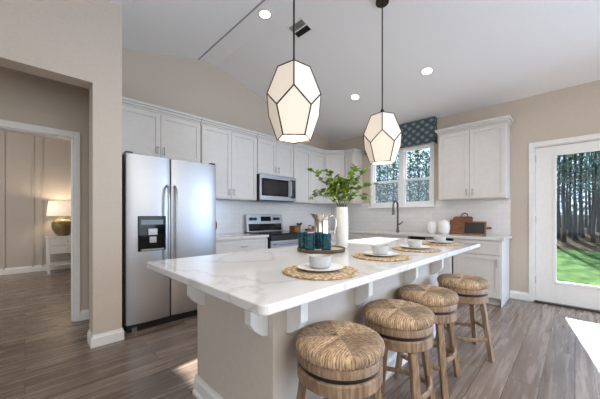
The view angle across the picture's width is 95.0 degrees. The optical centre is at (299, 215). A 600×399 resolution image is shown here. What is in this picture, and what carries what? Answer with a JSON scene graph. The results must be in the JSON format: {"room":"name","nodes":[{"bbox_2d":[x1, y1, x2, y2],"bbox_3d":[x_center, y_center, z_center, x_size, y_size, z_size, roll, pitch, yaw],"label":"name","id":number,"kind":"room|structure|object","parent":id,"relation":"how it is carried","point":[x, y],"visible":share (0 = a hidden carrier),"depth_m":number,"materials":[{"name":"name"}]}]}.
{"room":"kitchen","nodes":[
{"label":"kitchen","id":0,"kind":"room"},
{"bbox_2d":[0,130,69,268],"bbox_3d":[-6.205,-0.370,5.356,7.200,3.100,0.150,0,0,-45],"label":"wall","id":1,"kind":"structure","parent":0,"point":[18,146],"depth_m":5.76,"materials":[{"name":"paint"}]},
{"bbox_2d":[0,264,70,274],"bbox_3d":[-6.358,1.115,5.085,6.200,0.130,0.016,0,0,-45],"label":"baseboard","id":2,"kind":"structure","parent":1,"relation":"attached to","point":[15,270],"depth_m":5.75,"materials":[{"name":"white paint"}]},
{"bbox_2d":[3,131,70,269],"bbox_3d":[-5.936,-0.420,5.511,3.624,3.000,0.012,0,0,-45],"label":"trim","id":3,"kind":"structure","parent":1,"relation":"attached to","point":[3,131],"depth_m":5.81,"materials":[{"name":"paint"}]},
{"bbox_2d":[0,0,121,334],"bbox_3d":[-3.732,-0.429,1.225,4.855,3.218,0.890,0,0,-45],"label":"wall","id":4,"kind":"structure","parent":0,"point":[73,42],"depth_m":2.49,"materials":[{"name":"beige paint"}]},
{"bbox_2d":[87,329,92,348],"bbox_3d":[-1.925,1.125,2.522,0.016,0.110,0.201,0,0,-45],"label":"baseboard","id":5,"kind":"object","parent":4,"relation":"attached to","point":[89,334],"visible":1,"depth_m":2.50,"materials":[{"name":"white paint"}]},
{"bbox_2d":[93,328,121,347],"bbox_3d":[-1.774,1.125,2.542,0.225,0.110,0.016,0,0,-45],"label":"baseboard","id":6,"kind":"structure","parent":4,"relation":"attached to","point":[101,339],"depth_m":2.53,"materials":[{"name":"white paint"}]},
{"bbox_2d":[0,48,330,310],"bbox_3d":[-2.524,-0.580,3.168,9.310,3.520,0.150,0,0,-45],"label":"wall","id":7,"kind":"structure","parent":0,"point":[196,87],"depth_m":3.52,"materials":[{"name":"beige paint"}]},
{"bbox_2d":[0,119,79,321],"bbox_3d":[-2.912,0.121,2.745,1.115,2.118,0.140,0,0,-45],"label":"trim","id":8,"kind":"structure","parent":7,"relation":"attached to","point":[75,136],"depth_m":3.06,"materials":[{"name":"white paint"}]},
{"bbox_2d":[80,309,88,320],"bbox_3d":[-2.449,1.125,3.126,0.083,0.110,0.016,0,0,-45],"label":"baseboard","id":9,"kind":"structure","parent":7,"relation":"attached to","point":[84,314],"depth_m":3.12,"materials":[{"name":"white paint"}]},
{"bbox_2d":[122,96,201,162],"bbox_3d":[-1.822,-1.020,3.491,1.030,0.640,0.380,0,0,-45],"label":"upper cabinet","id":10,"kind":"object","parent":7,"relation":"attached to","point":[147,128],"visible":0.56,"depth_m":3.37,"materials":[{"name":"paint"}]},
{"bbox_2d":[200,117,257,200],"bbox_3d":[-1.125,-0.795,4.187,0.930,1.090,0.380,0,0,-45],"label":"upper cabinet","id":11,"kind":"object","parent":7,"relation":"attached to","point":[233,149],"visible":0.85,"depth_m":4.08,"materials":[{"name":"paint"}]},
{"bbox_2d":[256,132,293,177],"bbox_3d":[-0.510,-1.010,4.803,0.800,0.660,0.380,0,0,-45],"label":"upper cabinet","id":12,"kind":"object","parent":7,"relation":"attached to","point":[274,157],"visible":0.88,"depth_m":4.66,"materials":[{"name":"paint"}]},
{"bbox_2d":[253,174,295,202],"bbox_3d":[-0.472,-0.462,4.764,0.794,0.427,0.456,0,0,-45],"label":"microwave","id":13,"kind":"object","parent":12,"relation":"attached to","point":[270,188],"visible":0.91,"depth_m":4.60,"materials":[{"name":"silver metal"}]},
{"bbox_2d":[253,200,292,202],"bbox_3d":[-0.495,-0.254,4.787,0.754,0.012,0.330,0,0,-45],"label":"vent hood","id":14,"kind":"object","parent":13,"relation":"attached to","point":[275,201],"depth_m":4.70,"materials":[{"name":"silver metal"}]},
{"bbox_2d":[288,143,325,203],"bbox_3d":[0.094,-0.795,5.407,0.900,1.090,0.380,0,0,-45],"label":"upper cabinet","id":15,"kind":"object","parent":7,"relation":"attached to","point":[306,157],"visible":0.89,"depth_m":5.25,"materials":[{"name":"paint"}]},
{"bbox_2d":[216,199,509,234],"bbox_3d":[0.725,0.010,3.985,3.260,0.540,3.290,0,0,-45],"label":"backsplash","id":16,"kind":"structure","parent":7,"relation":"attached to","point":[496,212],"depth_m":4.82,"materials":[{"name":"tile"}]},
{"bbox_2d":[0,268,599,398],"bbox_3d":[-1.124,1.240,1.775,9.320,0.120,12.500,0,0,-45],"label":"floor","id":17,"kind":"structure","parent":0,"point":[541,351],"depth_m":2.33,"materials":[{"name":"brown wood"}]},
{"bbox_2d":[45,235,70,274],"bbox_3d":[-5.025,0.800,5.916,0.650,0.760,0.488,0,0,-45],"label":"nightstand","id":18,"kind":"object","parent":17,"relation":"on","point":[55,244],"visible":0.68,"depth_m":5.67,"materials":[{"name":"white paint"}]},
{"bbox_2d":[46,201,70,235],"bbox_3d":[-5.066,0.052,5.880,0.530,0.735,0.530,0,0,-45],"label":"table lamp","id":19,"kind":"object","parent":18,"relation":"on","point":[61,226],"visible":0.84,"depth_m":5.71,"materials":[{"name":"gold metal"}]},
{"bbox_2d":[50,261,70,265],"bbox_3d":[-5.035,1.008,5.926,0.580,0.025,0.420,0,0,-45],"label":"shelf","id":20,"kind":"object","parent":18,"relation":"attached to","point":[61,262],"depth_m":5.76,"materials":[{"name":"white paint"}]},
{"bbox_2d":[122,151,215,332],"bbox_3d":[-1.621,0.264,3.314,0.985,1.833,0.810,0,0,-45],"label":"refrigerator","id":21,"kind":"object","parent":17,"relation":"on","point":[169,205],"visible":0.87,"depth_m":2.96,"materials":[{"name":"silver metal"}]},
{"bbox_2d":[216,237,267,253],"bbox_3d":[-1.012,0.750,4.056,0.863,0.860,0.714,0,0,-45],"label":"base cabinet","id":22,"kind":"object","parent":17,"relation":"on","point":[237,245],"visible":0.22,"depth_m":3.80,"materials":[{"name":"paint"}]},
{"bbox_2d":[216,233,268,240],"bbox_3d":[-1.024,0.299,4.057,0.890,0.038,0.695,0,0,-45],"label":"countertop","id":23,"kind":"structure","parent":22,"relation":"on","point":[229,236],"depth_m":3.95,"materials":[{"name":"white stone"}]},
{"bbox_2d":[244,215,307,248],"bbox_3d":[-0.381,0.568,4.623,0.800,1.185,0.773,0,0,-45],"label":"range","id":24,"kind":"object","parent":17,"relation":"on","point":[271,225],"visible":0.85,"depth_m":4.61,"materials":[{"name":"silver metal"}]},
{"bbox_2d":[246,230,307,234],"bbox_3d":[-0.380,0.278,4.623,0.800,0.019,0.645,0,0,-45],"label":"cooktop","id":25,"kind":"object","parent":24,"relation":"in","point":[269,232],"depth_m":4.47,"materials":[{"name":"black glass"}]},
{"bbox_2d":[146,237,479,398],"bbox_3d":[0.455,0.730,2.253,2.790,0.900,1.178,0,0,-45],"label":"kitchen island","id":26,"kind":"object","parent":17,"relation":"on","point":[251,314],"visible":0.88,"depth_m":1.50,"materials":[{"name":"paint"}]},
{"bbox_2d":[146,237,479,315],"bbox_3d":[0.455,0.297,2.253,2.790,0.034,1.178,0,0,-45],"label":"island countertop","id":27,"kind":"structure","parent":26,"relation":"on","point":[254,281],"depth_m":1.41,"materials":[{"name":"white stone"}]},
{"bbox_2d":[282,265,358,279],"bbox_3d":[0.102,0.275,1.382,0.387,0.010,0.387,0,0,-45],"label":"placemat","id":28,"kind":"object","parent":27,"relation":"on","point":[293,271],"visible":0.62,"depth_m":1.29,"materials":[{"name":"beige wicker"}]},
{"bbox_2d":[297,263,343,271],"bbox_3d":[0.102,0.262,1.397,0.236,0.017,0.236,0,0,-45],"label":"plate","id":29,"kind":"object","parent":28,"relation":"on","point":[306,266],"visible":0.79,"depth_m":1.38,"materials":[{"name":"white ceramic"}]},
{"bbox_2d":[309,254,330,268],"bbox_3d":[0.102,0.233,1.411,0.117,0.062,0.117,0,0,-45],"label":"bowl","id":30,"kind":"object","parent":29,"relation":"on","point":[317,261],"visible":1,"depth_m":1.37,"materials":[{"name":"grey ceramic"}]},
{"bbox_2d":[297,245,345,252],"bbox_3d":[0.170,0.266,2.206,0.386,0.028,0.386,0,0,-45],"label":"serving tray","id":31,"kind":"object","parent":27,"relation":"on","point":[334,249],"visible":0.65,"depth_m":2.06,"materials":[{"name":"brown wood"}]},
{"bbox_2d":[298,232,306,248],"bbox_3d":[0.023,0.197,2.208,0.077,0.129,0.077,0,0,-45],"label":"tumbler","id":32,"kind":"object","parent":31,"relation":"on","point":[301,235],"visible":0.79,"depth_m":2.17,"materials":[{"name":"teal glass"}]},
{"bbox_2d":[305,233,314,249],"bbox_3d":[0.076,0.197,2.102,0.077,0.129,0.077,0,0,-45],"label":"tumbler","id":33,"kind":"object","parent":31,"relation":"on","point":[309,237],"visible":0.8,"depth_m":2.07,"materials":[{"name":"teal glass"}]},
{"bbox_2d":[314,232,322,248],"bbox_3d":[0.148,0.197,2.206,0.077,0.129,0.077,0,0,-45],"label":"tumbler","id":34,"kind":"object","parent":31,"relation":"on","point":[317,234],"visible":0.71,"depth_m":2.17,"materials":[{"name":"teal glass"}]},
{"bbox_2d":[310,213,336,240],"bbox_3d":[0.196,0.119,2.320,0.169,0.286,0.163,0,0,-43],"label":"pitcher","id":35,"kind":"object","parent":31,"relation":"on","point":[321,221],"visible":0.47,"depth_m":2.27,"materials":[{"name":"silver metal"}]},
{"bbox_2d":[321,233,330,249],"bbox_3d":[0.198,0.197,2.072,0.077,0.129,0.077,0,0,-45],"label":"tumbler","id":36,"kind":"object","parent":31,"relation":"on","point":[325,237],"visible":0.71,"depth_m":2.04,"materials":[{"name":"teal glass"}]},
{"bbox_2d":[336,207,347,247],"bbox_3d":[0.369,0.101,2.418,0.111,0.358,0.111,0,0,-18],"label":"vase","id":37,"kind":"object","parent":27,"relation":"on","point":[341,212],"visible":0.8,"depth_m":2.37,"materials":[{"name":"white ceramic"}]},
{"bbox_2d":[305,163,378,206],"bbox_3d":[0.373,-0.140,2.441,0.642,0.665,0.280,0,0,12],"label":"leafy branches","id":38,"kind":"object","parent":37,"relation":"in","point":[335,190],"visible":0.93,"depth_m":2.42,"materials":[{"name":"green plant"}]},
{"bbox_2d":[353,252,411,261],"bbox_3d":[0.555,0.275,1.877,0.387,0.010,0.387,0,0,-45],"label":"placemat","id":39,"kind":"object","parent":27,"relation":"on","point":[400,257],"visible":0.71,"depth_m":1.79,"materials":[{"name":"beige wicker"}]},
{"bbox_2d":[363,251,398,256],"bbox_3d":[0.555,0.262,1.891,0.236,0.017,0.236,0,0,-45],"label":"plate","id":40,"kind":"object","parent":39,"relation":"on","point":[371,253],"visible":0.72,"depth_m":1.88,"materials":[{"name":"white ceramic"}]},
{"bbox_2d":[371,244,388,254],"bbox_3d":[0.555,0.233,1.906,0.117,0.062,0.117,0,0,-45],"label":"bowl","id":41,"kind":"object","parent":40,"relation":"on","point":[378,249],"visible":1,"depth_m":1.86,"materials":[{"name":"grey ceramic"}]},
{"bbox_2d":[392,246,441,251],"bbox_3d":[0.969,0.275,2.298,0.387,0.010,0.387,0,0,-45],"label":"placemat","id":42,"kind":"object","parent":27,"relation":"on","point":[399,248],"visible":0.75,"depth_m":2.22,"materials":[{"name":"beige wicker"}]},
{"bbox_2d":[400,245,429,248],"bbox_3d":[0.969,0.262,2.312,0.236,0.017,0.236,0,0,-45],"label":"plate","id":43,"kind":"object","parent":42,"relation":"on","point":[405,246],"visible":0.82,"depth_m":2.29,"materials":[{"name":"white ceramic"}]},
{"bbox_2d":[407,239,421,247],"bbox_3d":[0.969,0.233,2.326,0.117,0.062,0.117,0,0,-45],"label":"bowl","id":44,"kind":"object","parent":43,"relation":"on","point":[416,243],"visible":0.91,"depth_m":2.28,"materials":[{"name":"grey ceramic"}]},
{"bbox_2d":[422,241,462,245],"bbox_3d":[1.414,0.275,2.758,0.387,0.010,0.387,0,0,-45],"label":"placemat","id":45,"kind":"object","parent":27,"relation":"on","point":[424,242],"visible":0.73,"depth_m":2.70,"materials":[{"name":"beige wicker"}]},
{"bbox_2d":[428,240,452,242],"bbox_3d":[1.414,0.262,2.772,0.236,0.017,0.236,0,0,-45],"label":"plate","id":46,"kind":"object","parent":45,"relation":"on","point":[432,241],"visible":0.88,"depth_m":2.74,"materials":[{"name":"white ceramic"}]},
{"bbox_2d":[433,236,445,241],"bbox_3d":[1.414,0.233,2.786,0.117,0.062,0.117,0,0,-45],"label":"bowl","id":47,"kind":"object","parent":46,"relation":"on","point":[436,238],"visible":0.9,"depth_m":2.74,"materials":[{"name":"grey ceramic"}]},
{"bbox_2d":[295,320,384,398],"bbox_3d":[0.179,0.858,1.256,0.402,0.641,0.402,0,0,42],"label":"bar stool","id":48,"kind":"object","parent":17,"relation":"on","point":[337,359],"visible":1,"depth_m":1.12,"materials":[{"name":"beige wicker"}]},
{"bbox_2d":[348,233,409,239],"bbox_3d":[1.438,0.750,5.086,1.378,0.860,0.654,0,0,45],"label":"base cabinet","id":49,"kind":"object","parent":17,"relation":"on","point":[351,236],"visible":0.18,"depth_m":4.89,"materials":[{"name":"paint"}]},
{"bbox_2d":[287,228,511,240],"bbox_3d":[1.338,0.299,4.573,1.540,0.038,3.305,0,0,-45],"label":"countertop","id":50,"kind":"structure","parent":49,"relation":"on","point":[331,230],"depth_m":4.25,"materials":[{"name":"white stone"}]},
{"bbox_2d":[289,226,300,230],"bbox_3d":[-0.092,0.230,5.084,0.150,0.100,0.150,0,0,-45],"label":"planter box","id":51,"kind":"object","parent":50,"relation":"on","point":[291,228],"visible":0.91,"depth_m":5.03,"materials":[{"name":"brown wood"}]},
{"bbox_2d":[392,200,402,231],"bbox_3d":[1.726,0.000,4.862,0.223,0.560,0.135,0,0,-45],"label":"kitchen faucet","id":52,"kind":"object","parent":50,"relation":"on","point":[394,201],"visible":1,"depth_m":4.93,"materials":[{"name":"grey metal"}]},
{"bbox_2d":[427,221,436,232],"bbox_3d":[2.155,0.178,4.492,0.160,0.204,0.160,0,0,-45],"label":"ribbed vase","id":53,"kind":"object","parent":50,"relation":"on","point":[431,226],"visible":0.91,"depth_m":4.43,"materials":[{"name":"white ceramic"}]},
{"bbox_2d":[438,220,449,233],"bbox_3d":[2.284,0.168,4.363,0.177,0.224,0.177,0,0,-45],"label":"ribbed vase","id":54,"kind":"object","parent":50,"relation":"on","point":[443,226],"visible":1,"depth_m":4.30,"materials":[{"name":"white ceramic"}]},
{"bbox_2d":[449,217,463,233],"bbox_3d":[2.477,0.150,4.351,0.200,0.261,0.054,0,0,45],"label":"cutting board","id":55,"kind":"object","parent":50,"relation":"on","point":[456,226],"visible":0.96,"depth_m":4.34,"materials":[{"name":"brown wood"}]},
{"bbox_2d":[454,213,472,220],"bbox_3d":[2.577,0.113,4.352,0.270,0.335,0.069,0,0,45],"label":"cutting board","id":56,"kind":"object","parent":50,"relation":"on","point":[465,218],"visible":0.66,"depth_m":4.34,"materials":[{"name":"brown wood"}]},
{"bbox_2d":[463,221,491,234],"bbox_3d":[2.648,0.182,4.115,0.365,0.202,0.054,0,0,45],"label":"serving board","id":57,"kind":"object","parent":50,"relation":"on","point":[469,227],"visible":0.93,"depth_m":4.12,"materials":[{"name":"brown wood"}]},
{"bbox_2d":[363,299,435,398],"bbox_3d":[0.578,0.858,1.628,0.402,0.641,0.402,0,0,37],"label":"bar stool","id":58,"kind":"object","parent":17,"relation":"on","point":[403,326],"visible":0.88,"depth_m":1.48,"materials":[{"name":"beige wicker"}]},
{"bbox_2d":[394,284,460,398],"bbox_3d":[0.933,0.858,2.015,0.402,0.641,0.402,0,0,43],"label":"bar stool","id":59,"kind":"object","parent":17,"relation":"on","point":[442,302],"visible":0.74,"depth_m":1.86,"materials":[{"name":"brown wood"}]},
{"bbox_2d":[410,236,452,275],"bbox_3d":[2.153,0.751,4.345,0.606,0.858,0.650,0,0,45],"label":"dishwasher","id":60,"kind":"object","parent":17,"relation":"on","point":[448,262],"visible":0.22,"depth_m":3.99,"materials":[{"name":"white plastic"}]},
{"bbox_2d":[435,274,494,362],"bbox_3d":[1.428,0.859,2.418,0.410,0.642,0.410,0,0,12],"label":"bar stool","id":61,"kind":"object","parent":17,"relation":"on","point":[471,290],"visible":0.83,"depth_m":2.26,"materials":[{"name":"brown wood"}]},
{"bbox_2d":[453,238,508,307],"bbox_3d":[2.590,0.750,3.934,0.566,0.860,0.654,0,0,45],"label":"base cabinet","id":62,"kind":"object","parent":17,"relation":"on","point":[489,261],"visible":0.66,"depth_m":3.67,"materials":[{"name":"paint"}]},
{"bbox_2d":[105,0,599,142],"bbox_3d":[0.357,-1.955,0.286,9.310,1.030,8.300,0,0,-45],"label":"ceiling","id":63,"kind":"structure","parent":0,"point":[482,53],"depth_m":3.33,"materials":[{"name":"paint"}]},
{"bbox_2d":[198,0,264,59],"bbox_3d":[1.301,-2.317,1.266,0.016,0.010,7.950,0,0,-45],"label":"trim","id":64,"kind":"structure","parent":63,"relation":"attached to","point":[261,2],"depth_m":3.37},
{"bbox_2d":[257,8,272,19],"bbox_3d":[-0.403,-2.320,3.161,0.184,0.008,0.184,0,0,-45],"label":"recessed light","id":65,"kind":"object","parent":63,"relation":"in","point":[263,13],"visible":1,"depth_m":3.16,"materials":[{"name":"white paint"}]},
{"bbox_2d":[266,0,320,143],"bbox_3d":[-0.042,-1.371,1.929,0.375,1.667,0.391,0,0,-1],"label":"pendant light","id":66,"kind":"object","parent":63,"relation":"hanging from","point":[293,94],"visible":1,"depth_m":1.82,"materials":[{"name":"beige glass"}]},
{"bbox_2d":[280,135,307,141],"bbox_3d":[-0.043,-0.551,1.941,0.219,0.003,0.209,0,0,-1],"label":"diffuser","id":67,"kind":"object","parent":66,"relation":"attached to","point":[283,138],"depth_m":1.95,"materials":[{"name":"white glass"}]},
{"bbox_2d":[287,17,312,38],"bbox_3d":[0.000,-2.259,3.316,0.250,0.054,0.197,0,0,45],"label":"ceiling vent","id":68,"kind":"object","parent":63,"relation":"in","point":[302,27],"visible":0.94,"depth_m":3.31,"materials":[{"name":"white metal"}]},
{"bbox_2d":[349,93,360,99],"bbox_3d":[0.895,-1.930,4.459,0.183,0.048,0.179,0,0,40],"label":"recessed light","id":69,"kind":"object","parent":63,"relation":"in","point":[354,96],"visible":1,"depth_m":4.45,"materials":[{"name":"white paint"}]},
{"bbox_2d":[363,0,401,165],"bbox_3d":[0.845,-1.375,2.824,0.375,1.675,0.391,0,0,17],"label":"pendant light","id":70,"kind":"object","parent":63,"relation":"hanging from","point":[382,136],"visible":1,"depth_m":2.72,"materials":[{"name":"beige glass"}]},
{"bbox_2d":[373,161,391,163],"bbox_3d":[0.848,-0.551,2.835,0.219,0.003,0.209,0,0,17],"label":"diffuser","id":71,"kind":"object","parent":70,"relation":"attached to","point":[374,162],"depth_m":2.83,"materials":[{"name":"white"}]},
{"bbox_2d":[420,66,434,75],"bbox_3d":[1.692,-1.930,3.662,0.183,0.048,0.179,0,0,40],"label":"recessed light","id":72,"kind":"object","parent":63,"relation":"in","point":[428,70],"visible":1,"depth_m":3.65,"materials":[{"name":"white paint"}]},
{"bbox_2d":[331,80,599,297],"bbox_3d":[3.649,-0.250,3.472,0.150,2.860,8.150,0,0,-45],"label":"wall","id":73,"kind":"structure","parent":0,"point":[573,111],"depth_m":3.87,"materials":[{"name":"beige paint"}]},
{"bbox_2d":[319,150,344,204],"bbox_3d":[0.715,-0.795,5.839,0.634,1.090,0.628,0,0,-45],"label":"upper cabinet","id":74,"kind":"object","parent":73,"relation":"attached to","point":[334,159],"visible":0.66,"depth_m":5.62,"materials":[{"name":"paint"}]},
{"bbox_2d":[344,148,363,203],"bbox_3d":[1.109,-0.795,5.641,0.257,1.090,0.369,0,0,45],"label":"upper cabinet","id":75,"kind":"object","parent":73,"relation":"attached to","point":[354,156],"visible":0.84,"depth_m":5.57,"materials":[{"name":"paint"}]},
{"bbox_2d":[365,116,436,154],"bbox_3d":[1.820,-1.450,5.101,0.129,0.430,1.330,0,0,-45],"label":"window valance","id":76,"kind":"object","parent":73,"relation":"attached to","point":[422,131],"visible":0.62,"depth_m":4.76,"materials":[{"name":"fabric"}]},
{"bbox_2d":[368,142,435,207],"bbox_3d":[1.877,-0.718,5.158,0.155,1.125,1.280,0,0,-45],"label":"window","id":77,"kind":"structure","parent":73,"relation":"in","point":[402,180],"depth_m":5.09,"materials":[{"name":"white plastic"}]},
{"bbox_2d":[435,115,513,200],"bbox_3d":[2.596,-0.805,4.145,0.954,1.110,0.380,0,0,45],"label":"upper cabinet","id":78,"kind":"object","parent":73,"relation":"attached to","point":[474,157],"visible":1,"depth_m":3.99,"materials":[{"name":"paint"}]},
{"bbox_2d":[510,290,528,300],"bbox_3d":[3.109,1.125,3.894,0.016,0.110,0.220,0,0,-45],"label":"baseboard","id":79,"kind":"structure","parent":73,"relation":"attached to","point":[513,294],"depth_m":3.89,"materials":[{"name":"white paint"}]},
{"bbox_2d":[529,133,599,301],"bbox_3d":[3.611,0.085,3.497,0.168,2.190,1.070,0,0,-45],"label":"trim","id":80,"kind":"structure","parent":73,"relation":"attached to","point":[593,137],"depth_m":3.79,"materials":[{"name":"white paint"}]},
{"bbox_2d":[534,300,599,312],"bbox_3d":[3.610,1.170,3.497,0.190,0.020,0.960,0,0,-45],"label":"threshold","id":81,"kind":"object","parent":73,"relation":"attached to","point":[536,301],"depth_m":3.53,"materials":[{"name":"wood"}]},
{"bbox_2d":[535,140,599,309],"bbox_3d":[3.579,0.113,3.474,0.113,2.094,0.944,0,0,-45],"label":"door","id":82,"kind":"structure","parent":73,"relation":"in","point":[548,289],"depth_m":3.69,"materials":[{"name":"white paint"}]},
{"label":"outside","id":83,"kind":"structure","parent":0,"visible":0},
{"bbox_2d":[557,249,599,285],"bbox_3d":[7.785,1.580,7.785,11.780,0.200,60.000,0,0,-45],"label":"lawn","id":84,"kind":"structure","parent":83,"point":[573,266],"depth_m":8.06,"materials":[{"name":"green plant"}]},
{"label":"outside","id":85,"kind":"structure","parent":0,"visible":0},
{"bbox_2d":[557,215,599,251],"bbox_3d":[23.653,0.730,30.724,43.100,1.900,90.000,0,0,-45],"label":"dirt ground","id":86,"kind":"structure","parent":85,"point":[584,244],"depth_m":13.92,"materials":[{"name":"brown soil"}]},
{"bbox_2d":[375,166,383,202],"bbox_3d":[5.979,-1.669,22.780,1.938,6.223,1.986,0,0,29],"label":"pine tree","id":87,"kind":"object","parent":86,"relation":"on","point":[379,178],"visible":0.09,"depth_m":22.58,"materials":[{"name":"green plant"}]},
{"bbox_2d":[375,165,386,202],"bbox_3d":[8.249,-2.015,28.334,1.918,6.477,1.824,0,0,4],"label":"pine tree","id":88,"kind":"object","parent":86,"relation":"on","point":[380,168],"visible":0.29,"depth_m":28.30,"materials":[{"name":"green plant"}]},
{"bbox_2d":[379,166,395,202],"bbox_3d":[7.818,-1.604,24.838,1.873,5.870,1.828,0,0,0],"label":"pine tree","id":89,"kind":"object","parent":86,"relation":"on","point":[385,175],"visible":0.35,"depth_m":24.73,"materials":[{"name":"green plant"}]},
{"bbox_2d":[382,155,407,202],"bbox_3d":[7.415,-2.261,21.747,2.195,7.413,2.088,0,0,4],"label":"pine tree","id":90,"kind":"object","parent":86,"relation":"on","point":[397,161],"visible":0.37,"depth_m":21.75,"materials":[{"name":"green plant"}]},
{"bbox_2d":[394,165,408,201],"bbox_3d":[9.950,-1.929,26.857,2.012,6.306,1.963,0,0,35],"label":"pine tree","id":91,"kind":"object","parent":86,"relation":"on","point":[396,165],"visible":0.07,"depth_m":26.82,"materials":[{"name":"green plant"}]},
{"bbox_2d":[406,151,417,201],"bbox_3d":[9.427,-2.108,23.671,2.034,6.872,1.935,0,0,45],"label":"pine tree","id":92,"kind":"object","parent":86,"relation":"on","point":[410,171],"visible":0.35,"depth_m":23.61,"materials":[{"name":"green plant"}]},
{"bbox_2d":[406,149,429,201],"bbox_3d":[8.798,-1.996,20.443,2.142,6.880,2.196,0,0,-41],"label":"pine tree","id":93,"kind":"object","parent":86,"relation":"on","point":[415,167],"visible":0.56,"depth_m":20.33,"materials":[{"name":"green plant"}]},
{"bbox_2d":[417,151,429,200],"bbox_3d":[11.490,-2.315,24.921,2.104,7.106,2.002,0,0,5],"label":"pine tree","id":94,"kind":"object","parent":86,"relation":"on","point":[425,155],"visible":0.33,"depth_m":24.90,"materials":[{"name":"green plant"}]},
{"bbox_2d":[375,152,596,222],"bbox_3d":[16.977,-3.565,36.750,6.423,9.149,44.420,0,0,-45],"label":"foliage","id":95,"kind":"object","parent":86,"relation":"on","point":[587,152],"visible":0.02,"depth_m":34.54,"materials":[{"name":"green plant"}]},
{"bbox_2d":[557,155,566,237],"bbox_3d":[15.172,-1.995,16.133,0.865,6.760,0.904,0,0,43],"label":"pine tree","id":96,"kind":"object","parent":86,"relation":"on","point":[559,161],"visible":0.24,"depth_m":16.08,"materials":[{"name":"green plant"}]},
{"bbox_2d":[560,155,572,199],"bbox_3d":[17.514,-2.618,18.239,0.845,7.752,0.919,0,0,10],"label":"pine tree","id":97,"kind":"object","parent":86,"relation":"on","point":[565,177],"visible":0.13,"depth_m":18.20,"materials":[{"name":"green plant"}]},
{"bbox_2d":[557,154,576,241],"bbox_3d":[13.823,-1.886,14.421,0.961,6.708,0.882,0,0,-8],"label":"pine tree","id":98,"kind":"object","parent":86,"relation":"on","point":[563,239],"visible":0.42,"depth_m":14.38,"materials":[{"name":"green plant"}]},
{"bbox_2d":[561,157,573,229],"bbox_3d":[20.067,-2.338,20.666,0.878,6.911,0.974,0,0,8],"label":"pine tree","id":99,"kind":"object","parent":86,"relation":"on","point":[566,196],"visible":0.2,"depth_m":20.66,"materials":[{"name":"green plant"}]},
{"bbox_2d":[560,154,578,236],"bbox_3d":[16.236,-2.554,16.563,0.849,7.790,0.923,0,0,45],"label":"pine tree","id":100,"kind":"object","parent":86,"relation":"on","point":[569,234],"visible":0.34,"depth_m":16.51,"materials":[{"name":"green plant"}]},
{"bbox_2d":[565,156,577,231],"bbox_3d":[18.697,-2.116,18.923,0.847,6.631,0.902,0,0,-43],"label":"pine tree","id":101,"kind":"object","parent":86,"relation":"on","point":[572,156],"visible":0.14,"depth_m":18.93,"materials":[{"name":"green plant"}]},
{"bbox_2d":[565,153,585,239],"bbox_3d":[14.888,-2.653,14.925,0.890,8.166,0.968,0,0,29],"label":"pine tree","id":102,"kind":"object","parent":86,"relation":"on","point":[574,233],"visible":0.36,"depth_m":14.88,"materials":[{"name":"green plant"}]},
{"bbox_2d":[571,153,582,228],"bbox_3d":[21.147,-2.218,21.111,0.880,6.584,0.844,0,0,-19],"label":"pine tree","id":103,"kind":"object","parent":86,"relation":"on","point":[577,153],"visible":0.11,"depth_m":21.04,"materials":[{"name":"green plant"}]},
{"bbox_2d":[572,156,586,206],"bbox_3d":[19.866,-2.175,19.497,0.955,6.664,0.876,0,0,-14],"label":"pine tree","id":104,"kind":"object","parent":86,"relation":"on","point":[578,156],"visible":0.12,"depth_m":19.50,"materials":[{"name":"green plant"}]},
{"bbox_2d":[572,153,587,234],"bbox_3d":[17.490,-1.979,17.191,0.898,6.518,0.836,0,0,-7],"label":"pine tree","id":105,"kind":"object","parent":86,"relation":"on","point":[579,226],"visible":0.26,"depth_m":17.15,"materials":[{"name":"green plant"}]},
{"bbox_2d":[573,152,591,237],"bbox_3d":[16.164,-2.021,15.709,0.921,6.766,0.864,0,0,2],"label":"pine tree","id":106,"kind":"object","parent":86,"relation":"on","point":[583,157],"visible":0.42,"depth_m":15.67,"materials":[{"name":"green plant"}]},
{"bbox_2d":[582,154,592,227],"bbox_3d":[22.608,-2.952,21.735,0.866,7.947,0.942,0,0,5],"label":"pine tree","id":107,"kind":"object","parent":86,"relation":"on","point":[586,214],"visible":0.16,"depth_m":21.71,"materials":[{"name":"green plant"}]},
{"bbox_2d":[582,152,598,233],"bbox_3d":[18.738,-2.157,17.806,0.907,6.788,0.870,0,0,-24],"label":"pine tree","id":108,"kind":"object","parent":86,"relation":"on","point":[587,164],"visible":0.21,"depth_m":17.78,"materials":[{"name":"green plant"}]},
{"bbox_2d":[582,151,599,242],"bbox_3d":[14.870,-1.692,13.931,0.804,6.265,0.863,0,0,-28],"label":"pine tree","id":109,"kind":"object","parent":86,"relation":"on","point":[593,240],"visible":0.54,"depth_m":13.86,"materials":[{"name":"green plant"}]},
{"bbox_2d":[585,151,598,236],"bbox_3d":[17.236,-1.935,16.206,0.856,6.510,0.933,0,0,-30],"label":"pine tree","id":110,"kind":"object","parent":86,"relation":"on","point":[592,179],"visible":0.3,"depth_m":16.18,"materials":[{"name":"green plant"}]},
{"bbox_2d":[590,151,599,231],"bbox_3d":[19.910,-2.356,18.348,0.770,7.069,0.838,0,0,-10],"label":"pine tree","id":111,"kind":"object","parent":86,"relation":"on","point":[598,213],"visible":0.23,"depth_m":18.33,"materials":[{"name":"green plant"}]},
{"bbox_2d":[590,152,599,239],"bbox_3d":[16.004,-1.667,14.605,0.784,6.122,0.818,0,0,-5],"label":"pine tree","id":112,"kind":"object","parent":86,"relation":"on","point":[597,152],"visible":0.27,"depth_m":14.64,"materials":[{"name":"green plant"}]},
{"bbox_2d":[593,156,599,200],"bbox_3d":[14.530,-1.899,13.067,0.866,6.771,0.905,0,0,-11],"label":"pine tree","id":113,"kind":"object","parent":86,"relation":"on","point":[596,160],"visible":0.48,"depth_m":13.34,"materials":[{"name":"green plant"}]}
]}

